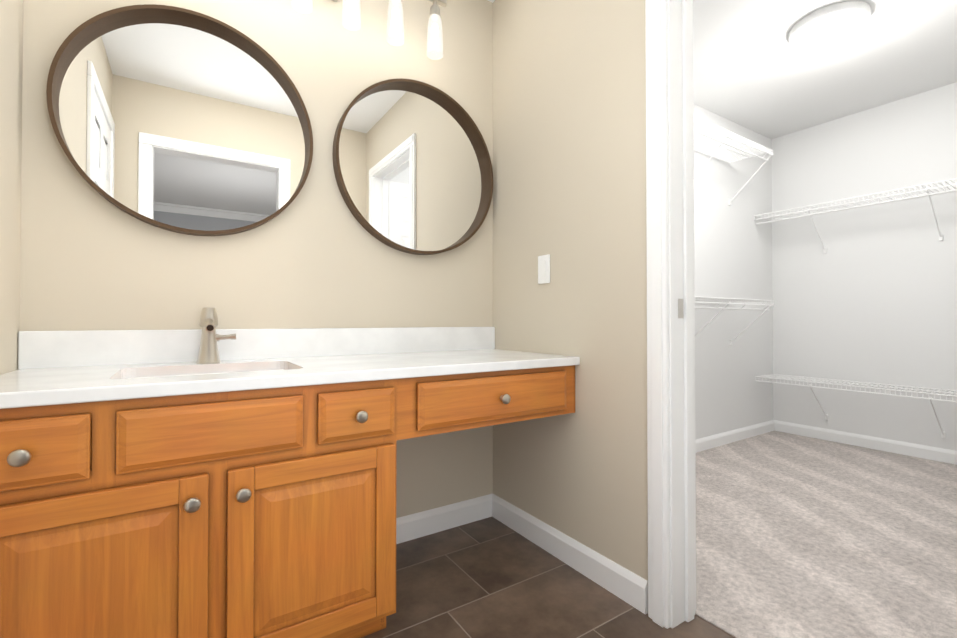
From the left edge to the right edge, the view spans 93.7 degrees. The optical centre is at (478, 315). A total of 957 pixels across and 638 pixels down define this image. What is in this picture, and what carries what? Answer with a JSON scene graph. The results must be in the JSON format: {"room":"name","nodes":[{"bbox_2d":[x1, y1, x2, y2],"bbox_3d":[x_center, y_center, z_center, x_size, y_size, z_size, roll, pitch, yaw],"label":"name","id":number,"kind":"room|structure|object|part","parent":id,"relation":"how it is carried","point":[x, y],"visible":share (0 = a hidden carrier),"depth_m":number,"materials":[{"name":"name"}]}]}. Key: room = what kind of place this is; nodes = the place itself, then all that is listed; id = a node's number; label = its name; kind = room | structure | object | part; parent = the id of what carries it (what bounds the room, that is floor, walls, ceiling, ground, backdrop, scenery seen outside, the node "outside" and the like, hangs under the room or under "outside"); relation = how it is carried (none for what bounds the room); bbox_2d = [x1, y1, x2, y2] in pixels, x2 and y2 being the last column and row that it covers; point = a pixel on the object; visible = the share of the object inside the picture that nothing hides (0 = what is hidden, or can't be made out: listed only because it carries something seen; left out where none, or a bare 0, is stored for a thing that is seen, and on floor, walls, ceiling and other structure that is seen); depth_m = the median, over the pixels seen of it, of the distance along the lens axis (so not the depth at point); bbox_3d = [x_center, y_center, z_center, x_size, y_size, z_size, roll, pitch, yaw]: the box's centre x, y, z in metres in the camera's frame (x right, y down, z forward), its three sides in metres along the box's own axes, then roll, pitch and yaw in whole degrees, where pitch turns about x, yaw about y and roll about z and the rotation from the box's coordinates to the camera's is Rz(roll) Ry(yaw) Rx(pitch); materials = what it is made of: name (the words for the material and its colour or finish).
{"room":"bathroom","nodes":[
{"label":"bathroom","id":0,"kind":"room"},
{"bbox_2d":[0,0,22,374],"bbox_3d":[-0.804,-0.296,0.415,0.120,2.440,1.930,0,-1,-33],"label":"wall","id":1,"kind":"structure","parent":0,"point":[11,45],"depth_m":1.18,"materials":[{"name":"beige paint"}]},
{"bbox_2d":[18,327,494,366],"bbox_3d":[-0.600,0.102,1.681,1.606,0.106,0.020,0,-1,-33],"label":"backsplash","id":2,"kind":"structure","parent":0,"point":[35,348],"depth_m":1.53,"materials":[{"name":"white stone"}]},
{"bbox_2d":[20,0,492,517],"bbox_3d":[-0.641,-0.281,1.745,1.847,2.440,0.120,0,-1,-33],"label":"wall","id":3,"kind":"structure","parent":0,"point":[314,254],"depth_m":1.67,"materials":[{"name":"beige paint"}]},
{"bbox_2d":[46,4,312,235],"bbox_3d":[-0.917,-0.621,1.466,0.716,0.716,0.048,0,-1,-33],"label":"mirror","id":4,"kind":"object","parent":3,"relation":"attached to","point":[179,120],"visible":1,"depth_m":1.45,"materials":[{"name":"brown metal"}]},
{"bbox_2d":[342,0,360,29],"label":"sconce","id":5,"kind":"object","parent":3,"relation":"attached to","point":[351,3],"depth_m":1.64,"materials":[{"name":"white glass"}]},
{"bbox_2d":[387,0,403,44],"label":"sconce","id":6,"kind":"object","parent":3,"relation":"attached to","point":[395,13],"depth_m":1.73,"materials":[{"name":"white glass"}]},
{"bbox_2d":[332,78,492,254],"bbox_3d":[-0.246,-0.620,1.903,0.722,0.722,0.048,0,-1,-33],"label":"mirror","id":7,"kind":"object","parent":3,"relation":"attached to","point":[412,167],"visible":1,"depth_m":1.90,"materials":[{"name":"brown metal"}]},
{"bbox_2d":[427,0,446,58],"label":"sconce","id":8,"kind":"object","parent":3,"relation":"attached to","point":[434,31],"depth_m":1.82,"materials":[{"name":"white glass"}]},
{"bbox_2d":[396,494,491,543],"bbox_3d":[-0.236,0.891,1.916,0.694,0.100,0.014,0,-1,-33],"label":"baseboard","id":9,"kind":"structure","parent":3,"relation":"attached to","point":[424,523],"depth_m":1.96,"materials":[{"name":"white wood"}]},
{"bbox_2d":[361,517,734,637],"bbox_3d":[-0.113,0.959,0.923,1.847,0.060,2.050,0,-1,-33],"label":"floor","id":10,"kind":"structure","parent":0,"point":[490,577],"depth_m":1.49,"materials":[{"name":"brown tile"}]},
{"bbox_2d":[0,363,579,637],"bbox_3d":[-0.445,0.559,1.438,1.606,0.753,0.588,0,-1,-33],"label":"bathroom vanity","id":11,"kind":"object","parent":10,"relation":"on","point":[208,480],"depth_m":1.04,"materials":[{"name":"brown wood"}]},
{"bbox_3d":[-0.614,0.512,1.047,0.894,0.668,0.019,0,-1,-33],"label":"frame","id":12,"kind":"part","parent":11,"relation":"part of","materials":[{"name":"brown wood"}]},
{"bbox_2d":[0,347,579,402],"bbox_3d":[-0.451,0.166,1.452,1.606,0.030,0.564,0,-1,-33],"label":"countertop","id":13,"kind":"structure","parent":11,"relation":"on","point":[109,378],"depth_m":1.24,"materials":[{"name":"white stone"}]},
{"bbox_2d":[128,363,283,374],"bbox_3d":[-0.742,0.245,1.257,0.458,0.155,0.323,0,-1,-33],"label":"sink","id":14,"kind":"object","parent":13,"relation":"in","point":[281,364],"depth_m":1.37,"materials":[{"name":"white ceramic"}]},
{"bbox_2d":[196,307,235,362],"bbox_3d":[-0.826,0.063,1.414,0.107,0.176,0.122,0,-1,-33],"label":"faucet","id":15,"kind":"object","parent":13,"relation":"on","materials":[{"name":"silver metal"}]},
{"bbox_2d":[493,0,647,580],"bbox_3d":[0.644,-0.286,1.359,0.117,2.440,1.930,0,-1,-33],"label":"wall","id":16,"kind":"structure","parent":0,"point":[569,136],"depth_m":1.67,"materials":[{"name":"beige paint"}]},
{"bbox_2d":[538,254,549,283],"bbox_3d":[0.264,-0.187,1.820,0.011,0.115,0.070,0,-1,-33],"label":"light switch","id":17,"kind":"object","parent":16,"relation":"attached to","point":[543,269],"visible":1,"depth_m":1.81,"materials":[{"name":"white plastic"}]},
{"bbox_2d":[492,493,647,613],"bbox_3d":[0.294,0.889,1.762,0.014,0.100,0.851,0,-1,-33],"label":"baseboard","id":18,"kind":"structure","parent":16,"relation":"attached to","point":[622,583],"depth_m":1.64,"materials":[{"name":"white wood"}]},
{"bbox_2d":[645,0,670,628],"bbox_3d":[0.757,-0.123,1.055,0.023,2.108,0.836,0,-1,-33],"label":"door frame","id":19,"kind":"structure","parent":16,"relation":"attached to","point":[658,401],"depth_m":1.36,"materials":[{"name":"white wood"}]},
{"bbox_2d":[668,0,694,628],"bbox_3d":[0.816,-0.094,1.093,0.119,2.051,0.722,0,-1,-33],"label":"door frame","id":20,"kind":"structure","parent":16,"relation":"attached to","point":[681,362],"depth_m":1.37,"materials":[{"name":"white wood"}]},
{"bbox_2d":[678,299,682,317],"bbox_3d":[0.619,-0.021,1.374,0.025,0.060,0.002,0,-1,-33],"label":"strike plate","id":21,"kind":"object","parent":20,"relation":"attached to","point":[680,308],"visible":1,"depth_m":1.37,"materials":[{"name":"silver metal"}]},
{"bbox_2d":[692,0,695,610],"bbox_3d":[0.881,-0.122,1.117,0.018,2.108,0.867,0,-1,-33],"label":"door frame","id":22,"kind":"structure","parent":16,"relation":"attached to","point":[694,304],"depth_m":1.42,"materials":[{"name":"white wood"}]},
{"bbox_2d":[488,0,956,138],"bbox_3d":[1.331,-1.564,-0.226,6.500,0.080,5.700,0,-1,-33],"label":"ceiling","id":23,"kind":"structure","parent":0,"point":[755,70],"depth_m":2.64,"materials":[{"name":"white paint"}]},
{"bbox_2d":[789,0,870,49],"bbox_3d":[1.790,-1.461,2.296,0.330,0.066,0.330,0,-1,-33],"label":"closet ceiling light","id":24,"kind":"object","parent":23,"relation":"attached to","point":[828,25],"visible":1,"depth_m":2.23,"materials":[{"name":"white glass"}]},
{"bbox_2d":[694,104,773,439],"bbox_3d":[1.317,-0.266,3.082,2.893,2.440,0.120,0,-1,-33],"label":"wall","id":25,"kind":"structure","parent":0,"point":[734,255],"depth_m":3.41,"materials":[{"name":"white paint"}]},
{"bbox_2d":[695,420,775,452],"bbox_3d":[1.303,0.906,2.979,2.773,0.085,0.014,0,-1,-33],"label":"baseboard","id":26,"kind":"structure","parent":25,"relation":"attached to","point":[720,439],"depth_m":3.38,"materials":[{"name":"white wood"}]},
{"bbox_2d":[695,431,956,637],"bbox_3d":[1.836,0.973,2.272,2.893,0.064,2.020,0,-1,-33],"label":"floor","id":27,"kind":"structure","parent":0,"point":[798,536],"depth_m":1.86,"materials":[{"name":"beige carpet"}]},
{"bbox_2d":[774,82,956,450],"bbox_3d":[3.001,-0.267,3.039,0.120,2.440,1.770,0,-1,-33],"label":"wall","id":28,"kind":"structure","parent":0,"point":[870,295],"depth_m":3.21,"materials":[{"name":"white paint"}]},
{"bbox_2d":[776,420,956,464],"bbox_3d":[2.944,0.906,2.989,0.014,0.085,1.710,0,-1,-33],"label":"baseboard","id":29,"kind":"structure","parent":28,"relation":"attached to","point":[871,442],"depth_m":3.19,"materials":[{"name":"white wood"}]}
]}

